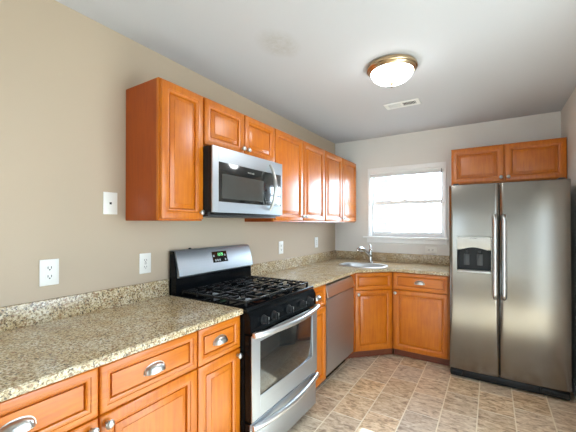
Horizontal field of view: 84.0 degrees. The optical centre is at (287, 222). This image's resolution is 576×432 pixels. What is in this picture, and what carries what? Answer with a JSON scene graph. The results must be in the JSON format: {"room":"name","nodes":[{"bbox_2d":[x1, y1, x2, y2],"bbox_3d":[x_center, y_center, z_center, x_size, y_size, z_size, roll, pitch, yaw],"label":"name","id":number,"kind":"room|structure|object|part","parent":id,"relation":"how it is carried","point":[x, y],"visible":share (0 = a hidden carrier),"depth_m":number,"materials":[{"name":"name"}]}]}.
{"room":"kitchen","nodes":[
{"label":"kitchen","id":0,"kind":"room"},
{"bbox_2d":[0,0,334,306],"bbox_3d":[-1.351,0.152,1.330,0.140,2.459,7.477,0,0,32],"label":"wall","id":1,"kind":"structure","parent":0,"point":[66,75],"depth_m":1.65,"materials":[{"name":"beige paint"}]},
{"bbox_2d":[39,259,58,286],"bbox_3d":[-1.138,0.239,1.526,0.008,0.124,0.080,0,0,32],"label":"wall outlet","id":2,"kind":"object","parent":1,"relation":"attached to","point":[49,268],"visible":1,"depth_m":1.52,"materials":[{"name":"white plastic"}]},
{"bbox_2d":[46,265,53,270],"bbox_3d":[-1.136,0.219,1.525,0.002,0.029,0.033,0,0,32],"label":"receptacle","id":3,"kind":"object","parent":2,"relation":"attached to","point":[48,267],"depth_m":1.53,"materials":[{"name":"white plastic"}]},
{"bbox_2d":[46,273,53,279],"bbox_3d":[-1.136,0.260,1.525,0.002,0.029,0.033,0,0,32],"label":"receptacle","id":4,"kind":"object","parent":2,"relation":"attached to","point":[49,276],"depth_m":1.53,"materials":[{"name":"white plastic"}]},
{"bbox_2d":[0,279,168,331],"bbox_3d":[-1.122,0.417,1.539,0.020,0.102,1.278,0,0,32],"label":"backsplash","id":5,"kind":"structure","parent":1,"relation":"attached to","point":[36,312],"depth_m":1.61,"materials":[{"name":"stone"}]},
{"bbox_2d":[103,192,116,213],"bbox_3d":[-0.984,-0.104,1.772,0.006,0.122,0.078,0,0,32],"label":"cable plate","id":6,"kind":"object","parent":1,"relation":"attached to","point":[109,198],"visible":1,"depth_m":1.77,"materials":[{"name":"white plastic"}]},
{"bbox_2d":[139,253,150,273],"bbox_3d":[-0.869,0.250,1.949,0.008,0.122,0.076,0,0,32],"label":"wall outlet","id":7,"kind":"object","parent":1,"relation":"attached to","point":[144,258],"visible":1,"depth_m":1.94,"materials":[{"name":"white plastic"}]},
{"bbox_2d":[126,77,204,220],"bbox_3d":[-0.708,-0.387,1.880,0.350,0.758,0.300,0,0,32],"label":"upper cabinet","id":8,"kind":"object","parent":1,"relation":"attached to","point":[164,119],"visible":1,"depth_m":1.77,"materials":[{"name":"brown wood"}]},
{"bbox_3d":[-0.610,-0.387,1.817,0.019,0.758,0.300,0,0,32],"label":"frame","id":9,"kind":"part","parent":8,"relation":"part of","materials":[{"name":"brown wood"}]},
{"bbox_3d":[-0.594,-0.387,1.807,0.020,0.738,0.288,0,0,32],"label":"door","id":10,"kind":"part","parent":8,"relation":"part of","materials":[{"name":"brown wood"}]},
{"bbox_3d":[-0.593,-0.387,1.807,0.017,0.625,0.175,0,0,32],"label":"raised panel","id":11,"kind":"part","parent":8,"relation":"part of","materials":[{"name":"brown wood"}]},
{"bbox_2d":[202,96,274,161],"bbox_3d":[-0.426,-0.612,2.326,0.350,0.304,0.752,0,0,32],"label":"upper cabinet","id":12,"kind":"object","parent":1,"relation":"attached to","point":[223,126],"visible":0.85,"depth_m":2.18,"materials":[{"name":"brown wood"}]},
{"bbox_3d":[-0.411,-0.613,2.095,0.020,0.284,0.366,0,0,32],"label":"door","id":13,"kind":"part","parent":12,"relation":"part of","materials":[{"name":"brown wood"}]},
{"bbox_3d":[-0.411,-0.613,2.095,0.017,0.171,0.253,0,0,32],"label":"raised panel","id":14,"kind":"part","parent":12,"relation":"part of","materials":[{"name":"brown wood"}]},
{"bbox_2d":[203,145,281,217],"bbox_3d":[-0.381,-0.246,2.296,0.456,0.424,0.750,0,0,32],"label":"microwave","id":15,"kind":"object","parent":12,"relation":"attached to","point":[236,184],"visible":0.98,"depth_m":2.11,"materials":[{"name":"metal"}]},
{"bbox_3d":[-0.421,-0.040,2.320,0.310,0.012,0.720,0,0,32],"label":"plate","id":16,"kind":"part","parent":15,"relation":"part of","materials":[{"name":"silver metal"}]},
{"bbox_3d":[-0.242,-0.246,2.227,0.008,0.243,0.678,0,0,32],"label":"door glass","id":17,"kind":"part","parent":15,"relation":"part of","materials":[{"name":"black glass"}]},
{"bbox_3d":[-0.110,-0.256,2.364,0.072,0.347,0.028,0,0,32],"label":"handle","id":18,"kind":"part","parent":15,"relation":"part of","materials":[{"name":"silver metal"}]},
{"bbox_3d":[-0.210,-0.611,2.410,0.017,0.171,0.253,0,0,32],"label":"raised panel","id":19,"kind":"part","parent":12,"relation":"part of","materials":[{"name":"brown wood"}]},
{"bbox_3d":[-0.211,-0.611,2.410,0.020,0.284,0.366,0,0,32],"label":"door","id":20,"kind":"part","parent":12,"relation":"part of","materials":[{"name":"brown wood"}]},
{"bbox_2d":[279,241,282,253],"bbox_3d":[-0.069,0.255,3.208,0.008,0.124,0.080,0,0,32],"label":"wall outlet","id":21,"kind":"object","parent":1,"relation":"attached to","point":[280,242],"visible":1,"depth_m":3.21,"materials":[{"name":"white plastic"}]},
{"bbox_2d":[245,128,324,221],"bbox_3d":[0.021,-0.381,3.027,0.350,0.758,0.910,0,0,32],"label":"upper cabinet","id":22,"kind":"object","parent":1,"relation":"attached to","point":[303,163],"visible":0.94,"depth_m":2.90,"materials":[{"name":"brown wood"}]},
{"bbox_3d":[0.014,-0.383,2.762,0.020,0.738,0.444,0,0,32],"label":"door","id":23,"kind":"part","parent":22,"relation":"part of","materials":[{"name":"brown wood"}]},
{"bbox_3d":[0.014,-0.383,2.762,0.017,0.625,0.331,0,0,32],"label":"raised panel","id":24,"kind":"part","parent":22,"relation":"part of","materials":[{"name":"brown wood"}]},
{"bbox_3d":[0.119,-0.382,2.964,0.019,0.758,0.910,0,0,32],"label":"frame","id":25,"kind":"part","parent":22,"relation":"part of","materials":[{"name":"brown wood"}]},
{"bbox_3d":[0.257,-0.381,3.145,0.017,0.625,0.331,0,0,32],"label":"raised panel","id":26,"kind":"part","parent":22,"relation":"part of","materials":[{"name":"brown wood"}]},
{"bbox_3d":[0.257,-0.381,3.145,0.020,0.738,0.444,0,0,32],"label":"door","id":27,"kind":"part","parent":22,"relation":"part of","materials":[{"name":"brown wood"}]},
{"bbox_2d":[251,250,335,275],"bbox_3d":[0.142,0.427,3.527,0.020,0.102,1.882,0,0,32],"label":"backsplash","id":28,"kind":"structure","parent":1,"relation":"attached to","point":[272,266],"depth_m":3.31,"materials":[{"name":"stone"}]},
{"bbox_2d":[315,237,317,247],"bbox_3d":[0.343,0.244,3.857,0.008,0.124,0.080,0,0,32],"label":"wall outlet","id":29,"kind":"object","parent":1,"relation":"attached to","point":[316,238],"visible":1,"depth_m":3.85,"materials":[{"name":"white plastic"}]},
{"bbox_2d":[323,151,355,221],"bbox_3d":[0.510,-0.377,3.797,0.350,0.758,0.914,0,0,32],"label":"upper cabinet","id":30,"kind":"object","parent":1,"relation":"attached to","point":[340,173],"visible":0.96,"depth_m":3.68,"materials":[{"name":"brown wood"}]},
{"bbox_3d":[0.503,-0.379,3.532,0.017,0.625,0.333,0,0,32],"label":"raised panel","id":31,"kind":"part","parent":30,"relation":"part of","materials":[{"name":"brown wood"}]},
{"bbox_3d":[0.503,-0.379,3.532,0.020,0.738,0.446,0,0,32],"label":"door","id":32,"kind":"part","parent":30,"relation":"part of","materials":[{"name":"brown wood"}]},
{"bbox_3d":[0.747,-0.377,3.917,0.020,0.738,0.446,0,0,32],"label":"door","id":33,"kind":"part","parent":30,"relation":"part of","materials":[{"name":"brown wood"}]},
{"bbox_3d":[0.747,-0.377,3.917,0.017,0.625,0.333,0,0,32],"label":"raised panel","id":34,"kind":"part","parent":30,"relation":"part of","materials":[{"name":"brown wood"}]},
{"bbox_2d":[55,0,575,143],"bbox_3d":[-0.299,-1.141,0.668,2.632,0.120,7.477,0,0,32],"label":"ceiling","id":35,"kind":"structure","parent":0,"point":[305,62],"depth_m":2.03,"materials":[{"name":"white paint"}]},
{"bbox_2d":[367,54,417,87],"bbox_3d":[0.711,-0.997,2.190,0.332,0.152,0.332,0,0,32],"label":"ceiling light","id":36,"kind":"object","parent":35,"relation":"attached to","point":[391,70],"visible":1,"depth_m":2.10,"materials":[{"name":"white glass"}]},
{"bbox_3d":[0.711,-0.987,2.190,0.278,0.077,0.278,0,0,32],"label":"lamp shade","id":37,"kind":"part","parent":36,"relation":"part of","materials":[{"name":"white glass"}]},
{"bbox_2d":[383,98,420,109],"bbox_3d":[1.033,-1.065,2.897,0.304,0.010,0.140,0,0,32],"label":"ceiling vent","id":38,"kind":"object","parent":35,"relation":"in","point":[416,101],"visible":1,"depth_m":2.89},
{"bbox_2d":[288,348,575,431],"bbox_3d":[-0.299,1.428,0.655,2.632,0.100,7.477,0,0,32],"label":"floor","id":39,"kind":"structure","parent":0,"point":[392,392],"depth_m":2.43,"materials":[{"name":"tile"}]},
{"bbox_2d":[0,331,196,431],"bbox_3d":[-0.914,0.939,1.267,0.654,0.883,0.906,0,0,32],"label":"base cabinet","id":40,"kind":"object","parent":39,"relation":"on","point":[153,389],"visible":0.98,"depth_m":1.19,"materials":[{"name":"brown wood"}]},
{"bbox_3d":[-0.776,0.588,0.919,0.027,0.040,0.098,0,0,32],"label":"cup pull","id":41,"kind":"part","parent":40,"relation":"part of","materials":[{"name":"silver metal"}]},
{"bbox_3d":[-0.792,0.590,0.929,0.011,0.086,0.370,0,0,32],"label":"flat panel","id":42,"kind":"part","parent":40,"relation":"part of","materials":[{"name":"brown wood"}]},
{"bbox_3d":[-0.789,0.590,0.927,0.020,0.172,0.456,0,0,32],"label":"drawer","id":43,"kind":"part","parent":40,"relation":"part of","materials":[{"name":"brown wood"}]},
{"bbox_3d":[-0.789,0.984,0.925,0.020,0.606,0.456,0,0,32],"label":"door","id":44,"kind":"part","parent":40,"relation":"part of","materials":[{"name":"brown wood"}]},
{"bbox_3d":[-0.659,0.712,1.085,0.029,0.032,0.032,0,0,32],"label":"knob","id":45,"kind":"part","parent":40,"relation":"part of","materials":[{"name":"silver metal"}]},
{"bbox_3d":[-0.631,0.712,1.130,0.029,0.032,0.032,0,0,32],"label":"knob","id":46,"kind":"part","parent":40,"relation":"part of","materials":[{"name":"silver metal"}]},
{"bbox_2d":[0,279,242,401],"bbox_3d":[-0.857,0.431,1.371,0.647,0.132,1.278,0,0,32],"label":"countertop","id":47,"kind":"structure","parent":40,"relation":"on","point":[43,343],"depth_m":1.39,"materials":[{"name":"stone"}]},
{"bbox_3d":[-0.547,0.986,1.307,0.020,0.606,0.439,0,0,32],"label":"door","id":48,"kind":"part","parent":40,"relation":"part of","materials":[{"name":"brown wood"}]},
{"bbox_3d":[-0.547,0.592,1.309,0.020,0.172,0.439,0,0,32],"label":"drawer","id":49,"kind":"part","parent":40,"relation":"part of","materials":[{"name":"brown wood"}]},
{"bbox_3d":[-0.549,0.592,1.310,0.011,0.086,0.354,0,0,32],"label":"flat panel","id":50,"kind":"part","parent":40,"relation":"part of","materials":[{"name":"brown wood"}]},
{"bbox_3d":[-0.546,0.986,1.307,0.017,0.493,0.326,0,0,32],"label":"raised panel","id":51,"kind":"part","parent":40,"relation":"part of","materials":[{"name":"brown wood"}]},
{"bbox_3d":[-0.533,0.590,1.300,0.027,0.040,0.098,0,0,32],"label":"cup pull","id":52,"kind":"part","parent":40,"relation":"part of","materials":[{"name":"silver metal"}]},
{"bbox_2d":[195,315,242,431],"bbox_3d":[-0.589,0.942,1.777,0.654,0.883,0.302,0,0,32],"label":"base cabinet","id":53,"kind":"object","parent":39,"relation":"on","point":[219,355],"visible":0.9,"depth_m":1.61,"materials":[{"name":"brown wood"}]},
{"bbox_3d":[-0.346,0.988,1.622,0.020,0.606,0.296,0,0,32],"label":"door","id":54,"kind":"part","parent":53,"relation":"part of","materials":[{"name":"brown wood"}]},
{"bbox_3d":[-0.346,0.594,1.624,0.020,0.172,0.296,0,0,32],"label":"drawer","id":55,"kind":"part","parent":53,"relation":"part of","materials":[{"name":"brown wood"}]},
{"bbox_3d":[-0.346,0.988,1.622,0.017,0.493,0.182,0,0,32],"label":"raised panel","id":56,"kind":"part","parent":53,"relation":"part of","materials":[{"name":"brown wood"}]},
{"bbox_3d":[-0.349,0.594,1.625,0.011,0.086,0.210,0,0,32],"label":"flat panel","id":57,"kind":"part","parent":53,"relation":"part of","materials":[{"name":"brown wood"}]},
{"bbox_3d":[-0.333,0.591,1.615,0.027,0.040,0.098,0,0,32],"label":"cup pull","id":58,"kind":"part","parent":53,"relation":"part of","materials":[{"name":"silver metal"}]},
{"bbox_2d":[169,244,319,431],"bbox_3d":[-0.248,0.781,2.198,0.763,1.210,0.762,0,0,32],"label":"gas range","id":59,"kind":"object","parent":39,"relation":"on","point":[278,347],"visible":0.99,"depth_m":2.05,"materials":[{"name":"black metal"}]},
{"bbox_2d":[177,279,313,311],"bbox_3d":[-0.261,0.479,2.208,0.587,0.022,0.762,0,0,32],"label":"cooktop","id":60,"kind":"object","parent":59,"relation":"in","point":[259,305],"depth_m":2.01,"materials":[{"name":"black metal"}]},
{"bbox_3d":[-0.123,0.552,1.806,0.038,0.054,0.054,0,0,32],"label":"knob","id":61,"kind":"part","parent":59,"relation":"part of","materials":[{"name":"plastic"}]},
{"bbox_3d":[-0.070,0.552,1.891,0.038,0.054,0.054,0,0,32],"label":"knob","id":62,"kind":"part","parent":59,"relation":"part of","materials":[{"name":"plastic"}]},
{"bbox_3d":[-0.016,0.550,2.052,0.047,0.119,0.759,0,0,32],"label":"control panel","id":63,"kind":"part","parent":59,"relation":"part of","materials":[{"name":"black metal"}]},
{"bbox_3d":[-0.001,1.212,2.039,0.008,0.235,0.756,0,0,32],"label":"storage drawer","id":64,"kind":"part","parent":59,"relation":"part of","materials":[{"name":"metal"}]},
{"bbox_3d":[0.007,0.850,2.036,0.008,0.466,0.756,0,0,32],"label":"oven door","id":65,"kind":"part","parent":59,"relation":"part of","materials":[{"name":"metal"}]},
{"bbox_3d":[0.027,1.119,2.022,0.066,0.049,0.755,0,0,32],"label":"drawer handle","id":66,"kind":"part","parent":59,"relation":"part of","materials":[{"name":"metal"}]},
{"bbox_3d":[0.040,0.615,2.016,0.080,0.038,0.752,0,0,32],"label":"oven handle","id":67,"kind":"part","parent":59,"relation":"part of","materials":[{"name":"metal"}]},
{"bbox_3d":[0.019,0.553,2.030,0.038,0.054,0.054,0,0,32],"label":"knob","id":68,"kind":"part","parent":59,"relation":"part of","materials":[{"name":"plastic"}]},
{"bbox_3d":[0.107,0.553,2.169,0.038,0.054,0.054,0,0,32],"label":"knob","id":69,"kind":"part","parent":59,"relation":"part of","materials":[{"name":"plastic"}]},
{"bbox_3d":[0.161,0.554,2.253,0.038,0.054,0.054,0,0,32],"label":"knob","id":70,"kind":"part","parent":59,"relation":"part of","materials":[{"name":"plastic"}]},
{"bbox_2d":[313,284,325,387],"bbox_3d":[-0.013,0.947,2.684,0.654,0.883,0.300,0,0,32],"label":"base cabinet","id":71,"kind":"object","parent":39,"relation":"on","point":[320,291],"visible":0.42,"depth_m":2.59,"materials":[{"name":"brown wood"}]},
{"bbox_3d":[0.230,0.992,2.529,0.017,0.493,0.175,0,0,32],"label":"raised panel","id":72,"kind":"part","parent":71,"relation":"part of","materials":[{"name":"brown wood"}]},
{"bbox_3d":[0.230,0.598,2.531,0.020,0.172,0.288,0,0,32],"label":"drawer","id":73,"kind":"part","parent":71,"relation":"part of","materials":[{"name":"brown wood"}]},
{"bbox_3d":[0.228,0.598,2.533,0.011,0.086,0.203,0,0,32],"label":"flat panel","id":74,"kind":"part","parent":71,"relation":"part of","materials":[{"name":"brown wood"}]},
{"bbox_3d":[0.230,0.992,2.529,0.020,0.606,0.288,0,0,32],"label":"door","id":75,"kind":"part","parent":71,"relation":"part of","materials":[{"name":"brown wood"}]},
{"bbox_2d":[325,276,353,379],"bbox_3d":[0.237,0.956,3.068,0.612,0.868,0.604,0,0,32],"label":"dishwasher","id":76,"kind":"object","parent":39,"relation":"on","point":[339,293],"visible":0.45,"depth_m":2.87,"materials":[{"name":"metal"}]},
{"bbox_3d":[0.407,1.340,2.958,0.015,0.098,0.596,0,0,32],"label":"toe panel","id":77,"kind":"part","parent":76,"relation":"part of","materials":[{"name":"metal"}]},
{"bbox_2d":[345,272,392,360],"bbox_3d":[0.765,0.951,3.667,0.910,0.883,0.962,0,0,32],"label":"base cabinet","id":78,"kind":"object","parent":39,"relation":"on","point":[372,291],"visible":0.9,"depth_m":3.26,"materials":[{"name":"brown wood"}]},
{"bbox_2d":[251,250,448,287],"bbox_3d":[0.746,0.440,3.143,1.451,0.132,1.882,0,0,32],"label":"countertop","id":79,"kind":"structure","parent":78,"relation":"on","point":[319,269],"depth_m":3.30,"materials":[{"name":"stone"}]},
{"bbox_2d":[339,262,387,267],"bbox_3d":[0.833,0.560,3.558,0.524,0.177,0.404,0,0,32],"label":"sink","id":80,"kind":"object","parent":79,"relation":"in","point":[349,264],"visible":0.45,"depth_m":3.69,"materials":[{"name":"metal"}]},
{"bbox_2d":[356,244,372,262],"bbox_3d":[0.901,0.370,3.744,0.255,0.218,0.065,0,0,-36],"label":"faucet","id":81,"kind":"object","parent":79,"relation":"on","point":[369,254],"visible":1,"depth_m":3.77,"materials":[{"name":"silver metal"}]},
{"bbox_3d":[0.885,0.351,3.745,0.229,0.130,0.046,0,0,-32],"label":"spout","id":82,"kind":"part","parent":81,"relation":"part of","materials":[{"name":"silver metal"}]},
{"bbox_3d":[0.874,0.996,3.265,0.294,0.493,0.017,0,0,-13],"label":"raised panel","id":83,"kind":"part","parent":78,"relation":"part of","materials":[{"name":"brown wood"}]},
{"bbox_3d":[0.874,0.602,3.267,0.407,0.172,0.020,0,0,-13],"label":"drawer","id":84,"kind":"part","parent":78,"relation":"part of","materials":[{"name":"brown wood"}]},
{"bbox_3d":[0.874,0.602,3.270,0.322,0.086,0.011,0,0,-13],"label":"flat panel","id":85,"kind":"part","parent":78,"relation":"part of","materials":[{"name":"brown wood"}]},
{"bbox_3d":[0.874,0.996,3.265,0.407,0.606,0.020,0,0,-13],"label":"door","id":86,"kind":"part","parent":78,"relation":"part of","materials":[{"name":"brown wood"}]},
{"bbox_2d":[392,272,449,365],"bbox_3d":[1.458,0.950,3.413,0.531,0.883,0.654,0,0,32],"label":"base cabinet","id":87,"kind":"object","parent":39,"relation":"on","point":[421,310],"visible":0.94,"depth_m":3.16,"materials":[{"name":"brown wood"}]},
{"bbox_3d":[1.296,0.599,3.157,0.098,0.040,0.027,0,0,32],"label":"cup pull","id":88,"kind":"part","parent":87,"relation":"part of","materials":[{"name":"silver metal"}]},
{"bbox_3d":[1.304,0.601,3.170,0.510,0.172,0.020,0,0,32],"label":"drawer","id":89,"kind":"part","parent":87,"relation":"part of","materials":[{"name":"brown wood"}]},
{"bbox_3d":[1.306,0.601,3.173,0.425,0.086,0.011,0,0,32],"label":"flat panel","id":90,"kind":"part","parent":87,"relation":"part of","materials":[{"name":"brown wood"}]},
{"bbox_3d":[1.304,0.996,3.168,0.397,0.493,0.017,0,0,32],"label":"raised panel","id":91,"kind":"part","parent":87,"relation":"part of","materials":[{"name":"brown wood"}]},
{"bbox_2d":[449,177,571,400],"bbox_3d":[1.993,0.521,2.954,0.838,1.737,0.826,0,0,32],"label":"refrigerator","id":92,"kind":"object","parent":39,"relation":"on","point":[510,242],"visible":1,"depth_m":2.63,"materials":[{"name":"metal"}]},
{"bbox_3d":[1.635,0.487,2.821,0.376,1.640,0.078,0,0,32],"label":"freezer door","id":93,"kind":"part","parent":92,"relation":"part of","materials":[{"name":"metal"}]},
{"bbox_3d":[1.633,0.189,2.813,0.255,0.120,0.080,0,0,32],"label":"dispenser panel","id":94,"kind":"part","parent":92,"relation":"part of","materials":[{"name":"silver metal"}]},
{"bbox_3d":[1.732,0.293,2.677,0.034,0.724,0.077,0,0,32],"label":"handle","id":95,"kind":"part","parent":92,"relation":"part of","materials":[{"name":"metal"}]},
{"bbox_3d":[1.786,0.293,2.643,0.034,0.724,0.077,0,0,32],"label":"handle","id":96,"kind":"part","parent":92,"relation":"part of","materials":[{"name":"metal"}]},
{"bbox_3d":[1.992,0.486,2.595,0.456,1.640,0.078,0,0,32],"label":"door","id":97,"kind":"part","parent":92,"relation":"part of","materials":[{"name":"metal"}]},
{"bbox_2d":[335,111,560,255],"bbox_3d":[1.668,0.164,3.758,2.352,2.459,0.140,0,0,32],"label":"wall","id":98,"kind":"structure","parent":0,"point":[435,145],"depth_m":3.77,"materials":[{"name":"beige paint"}]},
{"bbox_2d":[336,250,448,264],"bbox_3d":[1.254,0.429,3.924,1.430,0.102,0.020,0,0,32],"label":"backsplash","id":99,"kind":"structure","parent":98,"relation":"attached to","point":[377,256],"depth_m":3.87,"materials":[{"name":"stone"}]},
{"bbox_2d":[363,161,447,244],"bbox_3d":[1.414,-0.212,3.895,0.976,0.937,0.185,0,0,32],"label":"window","id":100,"kind":"structure","parent":98,"relation":"in","point":[374,237],"depth_m":3.85,"materials":[{"name":"white paint"}]},
{"bbox_2d":[369,166,443,202],"bbox_3d":[1.403,-0.422,3.844,0.860,0.420,0.040,0,0,32],"label":"window blind","id":101,"kind":"object","parent":100,"relation":"attached to","point":[440,169],"visible":1,"depth_m":3.81,"materials":[{"name":"white paint"}]},
{"bbox_3d":[1.406,-0.618,3.850,0.860,0.028,0.028,0,0,32],"label":"head rail","id":102,"kind":"part","parent":101,"relation":"part of","materials":[{"name":"white paint"}]},
{"bbox_3d":[1.406,-0.570,3.850,0.856,0.010,0.026,0,0,32],"label":"rail","id":103,"kind":"part","parent":101,"relation":"part of","materials":[{"name":"white paint"}]},
{"bbox_3d":[1.441,-0.050,3.903,0.835,0.432,0.030,0,0,32],"label":"sash","id":104,"kind":"part","parent":100,"relation":"part of","materials":[{"name":"glass"}]},
{"bbox_3d":[1.460,-0.420,3.934,0.835,0.396,0.030,0,0,32],"label":"sash","id":105,"kind":"part","parent":100,"relation":"part of","materials":[{"name":"white paint"}]},
{"bbox_2d":[425,247,436,253],"bbox_3d":[1.645,0.321,3.684,0.122,0.076,0.008,0,0,32],"label":"wall outlet","id":106,"kind":"object","parent":98,"relation":"attached to","point":[427,249],"visible":1,"depth_m":3.68,"materials":[{"name":"white plastic"}]},
{"bbox_2d":[451,137,566,184],"bbox_3d":[2.139,-0.564,3.167,0.912,0.368,0.350,0,0,32],"label":"upper cabinet","id":107,"kind":"object","parent":98,"relation":"attached to","point":[546,159],"visible":0.92,"depth_m":3.02,"materials":[{"name":"brown wood"}]},
{"bbox_3d":[1.874,-0.564,3.175,0.332,0.235,0.017,0,0,32],"label":"raised panel","id":108,"kind":"part","parent":107,"relation":"part of","materials":[{"name":"brown wood"}]},
{"bbox_3d":[1.874,-0.564,3.175,0.445,0.348,0.020,0,0,32],"label":"door","id":109,"kind":"part","parent":107,"relation":"part of","materials":[{"name":"brown wood"}]},
{"bbox_3d":[2.258,-0.565,2.930,0.332,0.235,0.017,0,0,32],"label":"raised panel","id":110,"kind":"part","parent":107,"relation":"part of","materials":[{"name":"brown wood"}]},
{"bbox_3d":[2.258,-0.565,2.930,0.445,0.348,0.020,0,0,32],"label":"door","id":111,"kind":"part","parent":107,"relation":"part of","materials":[{"name":"brown wood"}]},
{"bbox_2d":[561,87,575,384],"bbox_3d":[0.752,0.145,-0.006,0.140,2.459,7.477,0,0,32],"label":"wall","id":112,"kind":"structure","parent":0,"point":[568,112],"depth_m":2.65,"materials":[{"name":"beige paint"}]},
{"bbox_2d":[572,379,575,397],"bbox_3d":[2.114,1.343,2.274,0.013,0.085,1.877,0,0,32],"label":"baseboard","id":113,"kind":"structure","parent":112,"relation":"attached to","point":[573,383],"depth_m":2.58,"materials":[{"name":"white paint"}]},
{"label":"outside","id":114,"kind":"structure","parent":0,"visible":0},
{"bbox_3d":[-1.506,1.599,0.949,50.000,0.200,50.000,0,0,32],"label":"ground","id":115,"kind":"structure","parent":114,"visible":0},
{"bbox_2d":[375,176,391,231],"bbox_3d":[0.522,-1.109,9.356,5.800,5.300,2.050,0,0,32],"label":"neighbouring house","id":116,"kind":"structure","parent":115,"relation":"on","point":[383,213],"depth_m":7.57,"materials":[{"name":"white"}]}
]}

